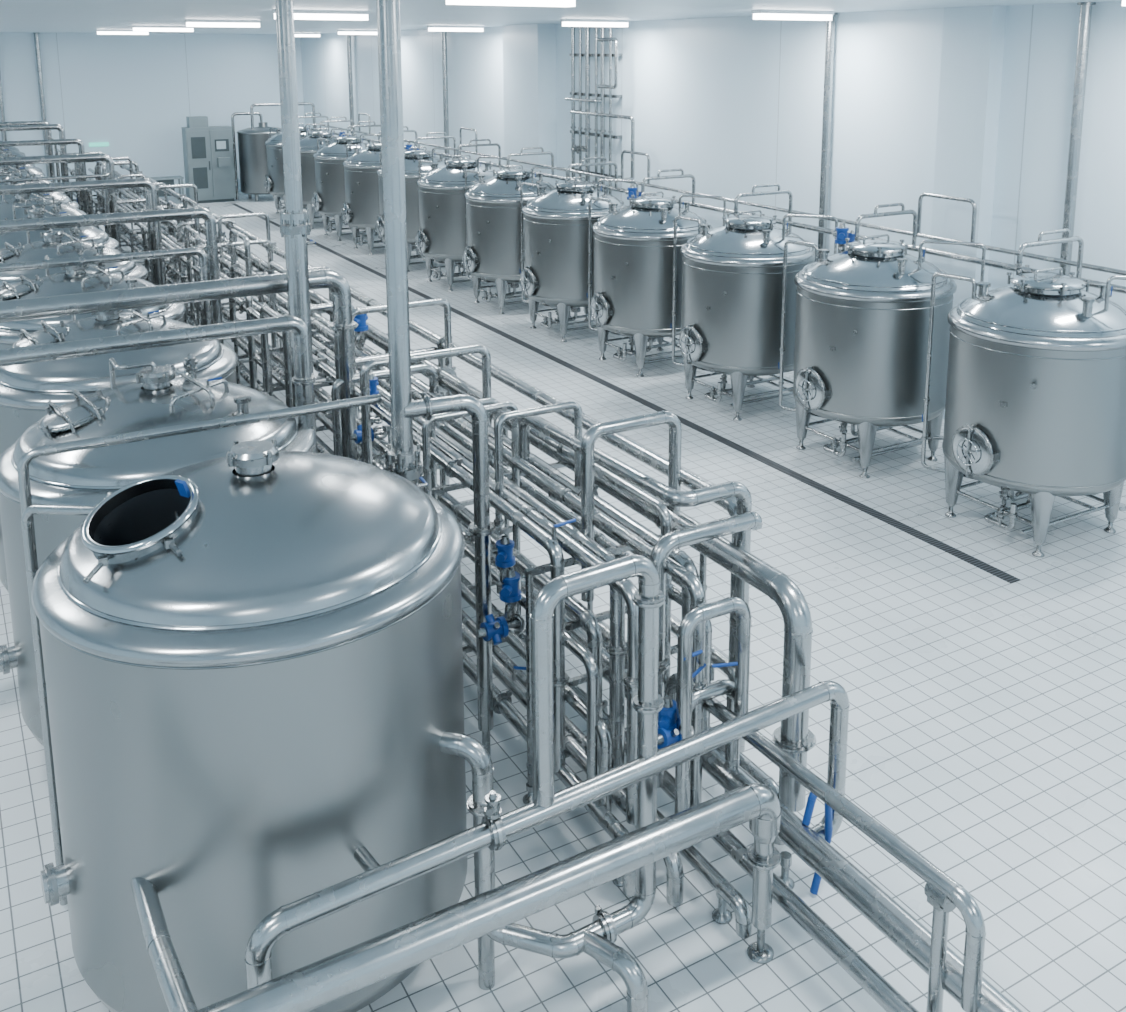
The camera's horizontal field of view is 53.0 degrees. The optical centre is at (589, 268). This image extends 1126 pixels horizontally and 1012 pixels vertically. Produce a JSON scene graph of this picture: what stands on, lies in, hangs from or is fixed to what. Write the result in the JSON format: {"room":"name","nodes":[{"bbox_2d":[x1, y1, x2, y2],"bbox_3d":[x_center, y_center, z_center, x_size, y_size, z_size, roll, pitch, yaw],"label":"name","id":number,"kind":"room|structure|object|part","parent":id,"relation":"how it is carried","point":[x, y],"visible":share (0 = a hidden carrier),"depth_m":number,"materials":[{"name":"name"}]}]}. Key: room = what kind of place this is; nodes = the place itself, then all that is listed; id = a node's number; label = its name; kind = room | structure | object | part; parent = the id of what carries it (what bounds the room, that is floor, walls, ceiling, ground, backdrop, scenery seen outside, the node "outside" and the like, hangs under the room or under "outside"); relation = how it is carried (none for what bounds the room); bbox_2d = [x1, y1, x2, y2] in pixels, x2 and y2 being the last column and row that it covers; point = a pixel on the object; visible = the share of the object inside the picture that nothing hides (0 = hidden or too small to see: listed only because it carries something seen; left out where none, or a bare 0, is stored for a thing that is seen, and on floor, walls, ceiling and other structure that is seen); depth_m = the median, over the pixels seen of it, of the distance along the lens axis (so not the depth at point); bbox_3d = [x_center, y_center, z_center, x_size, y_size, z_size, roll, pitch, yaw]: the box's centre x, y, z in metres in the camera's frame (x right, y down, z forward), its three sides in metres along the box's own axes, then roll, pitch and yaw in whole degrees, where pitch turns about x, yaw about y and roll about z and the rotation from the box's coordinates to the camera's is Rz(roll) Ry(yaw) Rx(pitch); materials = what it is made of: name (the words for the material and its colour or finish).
{"room":"processing plant","nodes":[
{"label":"processing plant","id":0,"kind":"room"},
{"bbox_2d":[0,32,304,197],"bbox_3d":[-18.192,-4.835,36.671,18.000,5.550,0.100,-6,13,-30],"label":"wall","id":1,"kind":"structure","parent":0,"point":[135,94],"depth_m":38.20,"materials":[{"name":"white paint"}]},
{"bbox_2d":[89,142,108,146],"bbox_3d":[-16.424,-4.155,37.759,0.600,0.120,0.050,-6,13,-30],"label":"exit sign","id":2,"kind":"object","parent":1,"relation":"attached to","point":[102,143],"visible":1,"depth_m":37.74,"materials":[{"name":"teal plastic"}]},
{"bbox_2d":[73,188,240,202],"bbox_3d":[-18.159,-2.174,37.129,18.000,0.150,0.030,-6,13,-30],"label":"baseboard","id":3,"kind":"structure","parent":1,"relation":"attached to","point":[239,189],"depth_m":39.20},
{"bbox_2d":[0,0,1121,33],"bbox_3d":[-6.524,-3.829,16.617,18.000,0.100,46.000,-6,13,-30],"label":"ceiling","id":4,"kind":"structure","parent":0,"point":[18,16],"depth_m":15.59,"materials":[{"name":"white paint"}]},
{"bbox_2d":[96,29,148,34],"bbox_3d":[-12.898,-6.532,31.180,1.340,0.130,0.220,-6,13,-30],"label":"strip light","id":5,"kind":"object","parent":4,"relation":"attached to","point":[106,32],"depth_m":31.07,"materials":[{"name":"white plastic"}]},
{"bbox_2d":[132,25,193,31],"bbox_3d":[-9.861,-5.548,26.100,1.340,0.130,0.220,-6,13,-30],"label":"strip light","id":6,"kind":"object","parent":4,"relation":"attached to","point":[135,27],"depth_m":26.02,"materials":[{"name":"white plastic"}]},
{"bbox_2d":[185,19,260,27],"bbox_3d":[-6.824,-4.565,21.020,1.340,0.130,0.220,-6,13,-30],"label":"strip light","id":7,"kind":"object","parent":4,"relation":"attached to","point":[189,22],"depth_m":20.92,"materials":[{"name":"white plastic"}]},
{"bbox_2d":[294,33,320,36],"bbox_3d":[-9.415,-7.582,36.603,1.340,0.130,0.220,-6,13,-30],"label":"strip light","id":8,"kind":"object","parent":4,"relation":"attached to","point":[296,34],"depth_m":36.64,"materials":[{"name":"white plastic"}]},
{"bbox_2d":[272,9,369,20],"bbox_3d":[-3.787,-3.581,15.940,1.340,0.130,0.220,-6,13,-30],"label":"strip light","id":9,"kind":"object","parent":4,"relation":"attached to","point":[298,14],"depth_m":15.89,"materials":[{"name":"white plastic"}]},
{"bbox_2d":[337,30,376,34],"bbox_3d":[-6.378,-6.598,31.522,1.340,0.130,0.220,-6,13,-30],"label":"strip light","id":10,"kind":"object","parent":4,"relation":"attached to","point":[340,32],"depth_m":31.36,"materials":[{"name":"white plastic"}]},
{"bbox_2d":[427,25,483,31],"bbox_3d":[-3.087,-5.533,26.019,1.340,0.130,0.220,-6,13,-30],"label":"strip light","id":11,"kind":"object","parent":4,"relation":"attached to","point":[430,27],"depth_m":25.93,"materials":[{"name":"white plastic"}]},
{"bbox_2d":[446,0,574,6],"bbox_3d":[-0.750,-2.597,10.859,1.340,0.130,0.220,-6,13,-30],"label":"strip light","id":12,"kind":"object","parent":4,"relation":"attached to","point":[536,3],"depth_m":10.83,"materials":[{"name":"white plastic"}]},
{"bbox_2d":[561,19,629,26],"bbox_3d":[0.102,-4.500,20.685,1.340,0.130,0.220,-6,13,-30],"label":"strip light","id":13,"kind":"object","parent":4,"relation":"attached to","point":[565,22],"depth_m":20.56,"materials":[{"name":"white plastic"}]},
{"bbox_2d":[751,9,833,20],"bbox_3d":[2.886,-3.598,16.028,1.340,0.130,0.220,-6,13,-30],"label":"strip light","id":14,"kind":"object","parent":4,"relation":"attached to","point":[761,14],"depth_m":15.89,"materials":[{"name":"white plastic"}]},
{"bbox_2d":[0,192,1125,1011],"bbox_3d":[-6.524,1.718,17.692,18.000,0.100,46.000,-6,13,-30],"label":"floor","id":15,"kind":"structure","parent":0,"point":[987,719],"depth_m":8.43,"materials":[{"name":"tile"}]},
{"bbox_2d":[0,73,6,140],"bbox_3d":[-18.780,-4.725,36.104,0.200,5.549,0.200,-6,13,-30],"label":"support pole","id":16,"kind":"object","parent":15,"relation":"on","point":[2,115],"visible":0.2,"depth_m":36.01,"materials":[{"name":"metal"}]},
{"bbox_2d":[4,147,24,156],"bbox_3d":[-15.589,-1.966,29.156,2.292,2.774,2.200,-6,13,-30],"label":"tank","id":17,"kind":"object","parent":15,"relation":"on","point":[13,152],"visible":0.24,"depth_m":29.01,"materials":[{"name":"metal"}]},
{"bbox_2d":[9,146,24,154],"bbox_3d":[-16.829,-2.368,31.231,2.292,2.774,2.200,-6,13,-30],"label":"tank","id":18,"kind":"object","parent":15,"relation":"on","point":[12,147],"visible":0.13,"depth_m":31.26,"materials":[{"name":"metal"}]},
{"bbox_2d":[0,147,41,171],"bbox_3d":[-14.349,-1.564,27.082,2.292,2.774,2.200,-6,13,-30],"label":"tank","id":19,"kind":"object","parent":15,"relation":"on","point":[2,152],"visible":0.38,"depth_m":26.95,"materials":[{"name":"metal"}]},
{"bbox_2d":[0,154,51,181],"bbox_3d":[-13.109,-1.163,25.008,2.292,2.774,2.200,-6,13,-30],"label":"tank","id":20,"kind":"object","parent":15,"relation":"on","point":[32,170],"visible":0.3,"depth_m":24.86,"materials":[{"name":"metal"}]},
{"bbox_2d":[0,121,55,182],"bbox_3d":[-17.700,-2.340,30.302,6.186,3.072,0.224,-6,13,-30],"label":"pipe","id":21,"kind":"object","parent":15,"relation":"on","point":[48,132],"visible":0.54,"depth_m":31.49,"materials":[{"name":"metal"}]},
{"bbox_2d":[0,165,64,193],"bbox_3d":[-11.869,-0.761,22.933,2.292,2.774,2.200,-6,13,-30],"label":"tank","id":22,"kind":"object","parent":15,"relation":"on","point":[4,169],"visible":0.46,"depth_m":22.63,"materials":[{"name":"metal"}]},
{"bbox_2d":[0,124,70,199],"bbox_3d":[-15.928,-1.815,27.329,6.186,3.172,0.224,-6,13,-30],"label":"pipe","id":23,"kind":"object","parent":15,"relation":"on","point":[58,127],"visible":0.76,"depth_m":28.39,"materials":[{"name":"metal"}]},
{"bbox_2d":[0,174,78,208],"bbox_3d":[-10.629,-0.359,20.859,2.292,2.774,2.200,-6,13,-30],"label":"tank","id":24,"kind":"object","parent":15,"relation":"on","point":[59,197],"visible":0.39,"depth_m":20.62,"materials":[{"name":"metal"}]},
{"bbox_2d":[0,153,80,209],"bbox_3d":[-12.179,-0.844,23.085,3.363,2.880,0.562,-6,13,-30],"label":"pipe","id":25,"kind":"object","parent":15,"relation":"on","point":[75,163],"visible":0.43,"depth_m":23.90,"materials":[{"name":"metal"}]},
{"bbox_2d":[33,33,49,176],"bbox_3d":[-17.745,-4.840,36.700,0.200,5.549,0.200,-6,13,-30],"label":"support pole","id":26,"kind":"object","parent":15,"relation":"on","point":[36,35],"visible":0.75,"depth_m":36.45,"materials":[{"name":"metal"}]},
{"bbox_2d":[0,139,88,214],"bbox_3d":[-13.956,-1.121,24.037,6.159,3.062,0.192,-6,13,-30],"label":"pipe","id":27,"kind":"object","parent":15,"relation":"on","point":[78,142],"visible":0.73,"depth_m":25.03,"materials":[{"name":"metal"}]},
{"bbox_2d":[0,193,95,226],"bbox_3d":[-9.389,0.043,18.784,2.292,2.774,2.200,-6,13,-30],"label":"tank","id":28,"kind":"object","parent":15,"relation":"on","point":[6,211],"visible":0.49,"depth_m":18.39,"materials":[{"name":"metal"}]},
{"bbox_2d":[0,172,110,237],"bbox_3d":[-9.952,-0.123,19.360,3.363,2.880,0.562,-6,13,-30],"label":"pipe","id":29,"kind":"object","parent":15,"relation":"on","point":[104,175],"visible":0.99,"depth_m":19.43,"materials":[{"name":"metal"}]},
{"bbox_2d":[54,145,59,181],"bbox_3d":[-14.204,-1.500,26.472,3.363,2.880,0.562,-6,13,-30],"label":"pipe","id":30,"kind":"object","parent":15,"relation":"on","point":[55,146],"visible":0.02,"depth_m":27.33,"materials":[{"name":"metal"}]},
{"bbox_2d":[0,204,118,249],"bbox_3d":[-8.149,0.444,16.710,2.292,2.774,2.200,-6,13,-30],"label":"tank","id":31,"kind":"object","parent":15,"relation":"on","point":[101,237],"visible":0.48,"depth_m":16.39,"materials":[{"name":"metal"}]},
{"bbox_2d":[0,153,120,251],"bbox_3d":[-11.727,-0.405,20.311,6.186,3.072,0.224,-6,13,-30],"label":"pipe","id":32,"kind":"object","parent":15,"relation":"on","point":[109,161],"visible":0.68,"depth_m":21.27,"materials":[{"name":"metal"}]},
{"bbox_2d":[0,227,147,289],"bbox_3d":[-6.908,0.846,14.636,2.292,2.774,2.200,-6,13,-30],"label":"tank","id":33,"kind":"object","parent":15,"relation":"on","point":[53,245],"visible":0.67,"depth_m":14.19,"materials":[{"name":"metal"}]},
{"bbox_2d":[0,178,160,285],"bbox_3d":[-9.319,0.384,16.235,6.136,3.072,0.224,-6,13,-30],"label":"pipe","id":34,"kind":"object","parent":15,"relation":"on","point":[148,184],"visible":0.7,"depth_m":17.05,"materials":[{"name":"metal"}]},
{"bbox_2d":[0,255,185,348],"bbox_3d":[-5.668,1.248,12.561,2.292,2.774,2.200,-6,13,-30],"label":"tank","id":35,"kind":"object","parent":15,"relation":"on","point":[76,279],"visible":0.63,"depth_m":12.04,"materials":[{"name":"metal"}]},
{"bbox_2d":[0,247,210,324],"bbox_3d":[-6.713,1.417,11.497,5.669,2.846,0.144,-6,13,-30],"label":"pipe","id":36,"kind":"object","parent":15,"relation":"on","point":[194,251],"visible":0.61,"depth_m":12.17,"materials":[{"name":"metal"}]},
{"bbox_2d":[0,207,223,343],"bbox_3d":[-7.353,1.011,12.996,6.186,3.072,0.224,-6,13,-30],"label":"pipe","id":37,"kind":"object","parent":15,"relation":"on","point":[211,247],"visible":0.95,"depth_m":13.78,"materials":[{"name":"metal"}]},
{"bbox_2d":[0,308,237,592],"bbox_3d":[-4.428,1.649,10.487,2.292,2.774,2.200,-6,13,-30],"label":"tank","id":38,"kind":"object","parent":15,"relation":"on","point":[26,390],"visible":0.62,"depth_m":9.67,"materials":[{"name":"metal"}]},
{"bbox_2d":[144,187,153,283],"bbox_3d":[-9.787,0.275,17.115,6.182,2.952,0.160,-6,13,-30],"label":"pipe","id":39,"kind":"object","parent":15,"relation":"on","point":[146,195],"visible":0.12,"depth_m":18.47,"materials":[{"name":"metal"}]},
{"bbox_2d":[130,176,183,202],"bbox_3d":[-14.171,-2.527,36.982,1.600,0.900,0.600,-6,13,-30],"label":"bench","id":40,"kind":"object","parent":15,"relation":"on","point":[168,180],"visible":0.43,"depth_m":36.91,"materials":[{"name":"metal"}]},
{"bbox_3d":[-14.042,-2.664,37.033,0.700,0.550,0.500,-6,13,-30],"label":"drawer","id":41,"kind":"part","parent":40,"relation":"part of","materials":[{"name":"silver metal"}]},
{"bbox_2d":[0,353,315,745],"bbox_3d":[-3.188,2.051,8.412,2.292,2.774,2.200,-6,13,-30],"label":"tank","id":42,"kind":"object","parent":15,"relation":"on","point":[158,398],"visible":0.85,"depth_m":7.71,"materials":[{"name":"metal"}]},
{"bbox_2d":[0,315,315,451],"bbox_3d":[-4.439,2.094,7.437,5.454,3.060,0.186,-6,13,-30],"label":"pipe","id":43,"kind":"object","parent":15,"relation":"on","point":[304,379],"visible":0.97,"depth_m":8.03,"materials":[{"name":"metal"}]},
{"bbox_2d":[156,206,164,284],"bbox_3d":[-7.320,0.730,14.957,3.363,2.880,0.562,-6,13,-30],"label":"pipe","id":44,"kind":"object","parent":15,"relation":"on","point":[158,223],"visible":0.3,"depth_m":15.80,"materials":[{"name":"metal"}]},
{"bbox_2d":[0,269,357,459],"bbox_3d":[-4.847,1.796,8.906,6.325,3.088,0.272,-6,13,-30],"label":"pipe","id":45,"kind":"object","parent":15,"relation":"on","point":[342,325],"visible":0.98,"depth_m":9.54,"materials":[{"name":"metal"}]},
{"bbox_2d":[17,394,381,570],"bbox_3d":[-2.327,2.290,7.167,2.168,2.783,0.273,-5,12,-23],"label":"pipe","id":46,"kind":"object","parent":15,"relation":"on","point":[28,456],"visible":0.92,"depth_m":6.75,"materials":[{"name":"metal"}]},
{"bbox_2d":[181,116,235,203],"bbox_3d":[-12.654,-3.632,37.557,1.500,2.850,0.800,-6,13,-30],"label":"tall cabinet","id":47,"kind":"object","parent":15,"relation":"on","point":[208,152],"visible":0.94,"depth_m":37.35,"materials":[{"name":"metal"}]},
{"bbox_3d":[-12.865,-3.438,37.215,0.700,2.200,0.030,-6,13,-30],"label":"door","id":48,"kind":"part","parent":47,"relation":"part of","materials":[{"name":"metal"}]},
{"bbox_3d":[-12.856,-2.992,37.276,0.450,0.700,0.020,-6,13,-30],"label":"panel","id":49,"kind":"part","parent":47,"relation":"part of","materials":[{"name":"grey metal"}]},
{"bbox_3d":[-12.223,-4.100,37.423,0.300,0.260,0.010,-6,13,-30],"label":"display glass","id":50,"kind":"part","parent":47,"relation":"part of","materials":[{"name":"white glass"}]},
{"bbox_3d":[-12.226,-3.509,37.582,0.700,2.200,0.030,-6,13,-30],"label":"door","id":51,"kind":"part","parent":47,"relation":"part of","materials":[{"name":"metal"}]},
{"bbox_2d":[31,438,466,1011],"bbox_3d":[-1.836,2.388,6.262,2.302,2.930,2.210,-6,13,-30],"label":"tank","id":52,"kind":"object","parent":15,"relation":"on","point":[253,654],"visible":0.97,"depth_m":5.38,"materials":[{"name":"metal"}]},
{"bbox_2d":[21,501,100,905],"bbox_3d":[-2.881,2.530,6.407,0.601,2.597,0.099,3,11,15],"label":"pipe","id":53,"kind":"object","parent":52,"relation":"attached to","point":[26,519],"visible":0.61,"depth_m":6.38,"materials":[{"name":"metal"}]},
{"bbox_2d":[131,846,379,1011],"bbox_3d":[-1.393,3.491,5.157,1.057,1.185,1.302,-6,13,-30],"label":"drain pipe","id":54,"kind":"object","parent":15,"relation":"on","point":[177,994],"visible":0.92,"depth_m":4.95,"materials":[{"name":"metal"}]},
{"bbox_2d":[231,102,315,201],"bbox_3d":[-10.846,-4.036,38.590,1.760,3.251,2.433,8,14,37],"label":"tank","id":55,"kind":"object","parent":15,"relation":"on","point":[252,152],"visible":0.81,"depth_m":37.69,"materials":[{"name":"metal"}]},
{"bbox_2d":[275,0,316,452],"bbox_3d":[-2.446,0.406,9.610,0.305,5.549,0.266,-6,13,-30],"label":"support pole","id":56,"kind":"object","parent":15,"relation":"on","point":[295,229],"visible":0.65,"depth_m":9.32,"materials":[{"name":"metal"}]},
{"bbox_2d":[264,113,328,212],"bbox_3d":[-9.027,-3.219,34.817,2.013,3.081,2.041,-2,11,-12],"label":"tank","id":57,"kind":"object","parent":15,"relation":"on","point":[274,181],"visible":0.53,"depth_m":34.12,"materials":[{"name":"metal"}]},
{"bbox_2d":[299,117,354,228],"bbox_3d":[-7.774,-2.815,32.746,2.001,3.075,2.059,-2,11,-10],"label":"tank","id":58,"kind":"object","parent":15,"relation":"on","point":[308,145],"visible":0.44,"depth_m":31.90,"materials":[{"name":"metal"}]},
{"bbox_2d":[312,121,380,240],"bbox_3d":[-6.537,-2.412,30.651,2.013,3.081,2.041,-2,11,-12],"label":"tank","id":59,"kind":"object","parent":15,"relation":"on","point":[328,199],"visible":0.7,"depth_m":29.91,"materials":[{"name":"metal"}]},
{"bbox_2d":[347,35,353,133],"bbox_3d":[-7.631,-4.745,36.210,0.200,5.549,0.200,-6,13,-30],"label":"support pole","id":60,"kind":"object","parent":15,"relation":"on","point":[349,55],"visible":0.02,"depth_m":35.91,"materials":[{"name":"metal"}]},
{"bbox_2d":[341,126,419,254],"bbox_3d":[-5.284,-2.008,28.581,2.001,3.075,2.059,-2,11,-10],"label":"tank","id":61,"kind":"object","parent":15,"relation":"on","point":[360,210],"visible":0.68,"depth_m":27.80,"materials":[{"name":"metal"}]},
{"bbox_2d":[376,0,427,487],"bbox_3d":[-1.206,0.845,7.342,0.305,5.549,0.266,-6,13,-30],"label":"support pole","id":62,"kind":"object","parent":15,"relation":"on","point":[403,458],"visible":0.61,"depth_m":7.07,"materials":[{"name":"metal"}]},
{"bbox_2d":[375,132,460,271],"bbox_3d":[-4.046,-1.605,26.486,2.013,3.081,2.041,-2,11,-12],"label":"tank","id":63,"kind":"object","parent":15,"relation":"on","point":[411,157],"visible":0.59,"depth_m":25.77,"materials":[{"name":"metal"}]},
{"bbox_2d":[441,31,449,159],"bbox_3d":[-3.784,-3.499,29.775,0.200,5.549,0.200,-6,13,-30],"label":"support pole","id":64,"kind":"object","parent":15,"relation":"on","point":[444,33],"visible":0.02,"depth_m":29.50,"materials":[{"name":"metal"}]},
{"bbox_2d":[415,139,509,290],"bbox_3d":[-2.793,-1.201,24.415,2.001,3.075,2.059,-2,11,-10],"label":"tank","id":65,"kind":"object","parent":15,"relation":"on","point":[441,235],"visible":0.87,"depth_m":23.64,"materials":[{"name":"metal"}]},
{"bbox_2d":[198,783,781,1011],"bbox_3d":[-1.110,3.559,5.057,5.005,1.089,0.192,-6,13,-30],"label":"pipe","id":66,"kind":"object","parent":15,"relation":"on","point":[307,988],"visible":1,"depth_m":5.39,"materials":[{"name":"metal"}]},
{"bbox_2d":[462,147,566,313],"bbox_3d":[-1.548,-0.798,22.332,2.001,3.075,2.059,-2,11,-10],"label":"tank","id":67,"kind":"object","parent":15,"relation":"on","point":[492,252],"visible":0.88,"depth_m":21.55,"materials":[{"name":"metal"}]},
{"bbox_2d":[57,149,1022,1011],"bbox_3d":[-5.670,0.370,17.030,2.085,2.798,32.232,-6,13,-30],"label":"pipes","id":68,"kind":"object","parent":15,"relation":"on","point":[481,465],"visible":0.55,"depth_m":7.52,"materials":[{"name":"metal"}]},
{"bbox_2d":[244,554,849,1011],"bbox_3d":[-0.030,2.687,5.936,3.532,2.468,0.883,-4,12,-22],"label":"transfer pipework","id":69,"kind":"object","parent":15,"relation":"on","point":[490,830],"visible":0.93,"depth_m":5.85,"materials":[{"name":"metal"}]},
{"bbox_2d":[520,157,637,342],"bbox_3d":[-0.303,-0.395,20.249,2.001,3.075,2.059,-2,11,-10],"label":"tank","id":70,"kind":"object","parent":15,"relation":"on","point":[554,224],"visible":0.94,"depth_m":19.47,"materials":[{"name":"metal"}]},
{"bbox_2d":[232,204,1019,582],"bbox_3d":[-3.871,0.422,24.105,0.140,0.006,31.400,-6,13,-30],"label":"floor drain","id":71,"kind":"object","parent":15,"relation":"on","point":[928,539],"visible":0.93,"depth_m":14.17,"materials":[{"name":"metal"}]},
{"bbox_2d":[587,169,725,376],"bbox_3d":[0.935,0.008,18.154,2.013,3.081,2.041,-2,11,-12],"label":"tank","id":72,"kind":"object","parent":15,"relation":"on","point":[632,298],"visible":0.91,"depth_m":17.38,"materials":[{"name":"metal"}]},
{"bbox_2d":[310,110,1125,293],"bbox_3d":[-1.021,-1.543,24.310,0.702,3.786,31.377,-6,13,-30],"label":"header pipework","id":73,"kind":"object","parent":15,"relation":"on","point":[1116,288],"visible":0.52,"depth_m":16.34,"materials":[{"name":"metal"}]},
{"bbox_2d":[671,183,837,420],"bbox_3d":[2.187,0.412,16.084,2.001,3.075,2.059,-2,11,-10],"label":"tank","id":74,"kind":"object","parent":15,"relation":"on","point":[732,272],"visible":0.92,"depth_m":15.30,"materials":[{"name":"metal"}]},
{"bbox_2d":[818,13,837,256],"bbox_3d":[3.606,-1.105,17.414,0.200,5.549,0.200,-6,13,-30],"label":"support pole","id":75,"kind":"object","parent":15,"relation":"on","point":[830,25],"visible":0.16,"depth_m":17.16,"materials":[{"name":"metal"}]},
{"bbox_2d":[778,203,985,478],"bbox_3d":[3.425,0.815,13.988,2.013,3.081,2.041,-2,11,-12],"label":"tank","id":76,"kind":"object","parent":15,"relation":"on","point":[863,308],"visible":0.98,"depth_m":13.25,"materials":[{"name":"metal"}]},
{"bbox_2d":[921,228,1125,557],"bbox_3d":[4.678,1.219,11.918,2.001,3.075,2.059,-2,11,-10],"label":"tank","id":77,"kind":"object","parent":15,"relation":"on","point":[1035,404],"visible":1,"depth_m":11.18,"materials":[{"name":"metal"}]},
{"bbox_2d":[1059,2,1095,275],"bbox_3d":[5.808,-0.392,13.730,0.200,5.549,0.200,-6,13,-30],"label":"support pole","id":78,"kind":"object","parent":15,"relation":"on","point":[1085,7],"visible":0.47,"depth_m":13.44,"materials":[{"name":"metal"}]},
{"bbox_2d":[301,1,1125,308],"bbox_3d":[1.281,-1.927,21.652,0.100,5.550,46.000,-6,13,-30],"label":"wall","id":79,"kind":"structure","parent":0,"point":[735,104],"depth_m":17.71,"materials":[{"name":"white paint"}]},
{"bbox_2d":[503,24,556,185],"bbox_3d":[-1.361,-2.679,25.537,0.450,5.550,1.700,-6,13,-30],"label":"pillar","id":80,"kind":"structure","parent":79,"relation":"attached to","point":[529,50],"depth_m":24.84,"materials":[{"name":"white paint"}]},
{"bbox_2d":[565,27,622,194],"bbox_3d":[0.080,-2.750,22.879,0.583,4.300,2.436,-6,13,-30],"label":"pipe","id":81,"kind":"object","parent":79,"relation":"attached to","point":[578,149],"visible":0.9,"depth_m":22.93,"materials":[{"name":"metal"}]},
{"bbox_2d":[929,6,1006,418],"bbox_3d":[4.977,-0.664,15.130,0.250,5.550,0.800,-6,13,-30],"label":"pillar","id":82,"kind":"structure","parent":79,"relation":"attached to","point":[973,37],"depth_m":14.78,"materials":[{"name":"white paint"}]}
]}

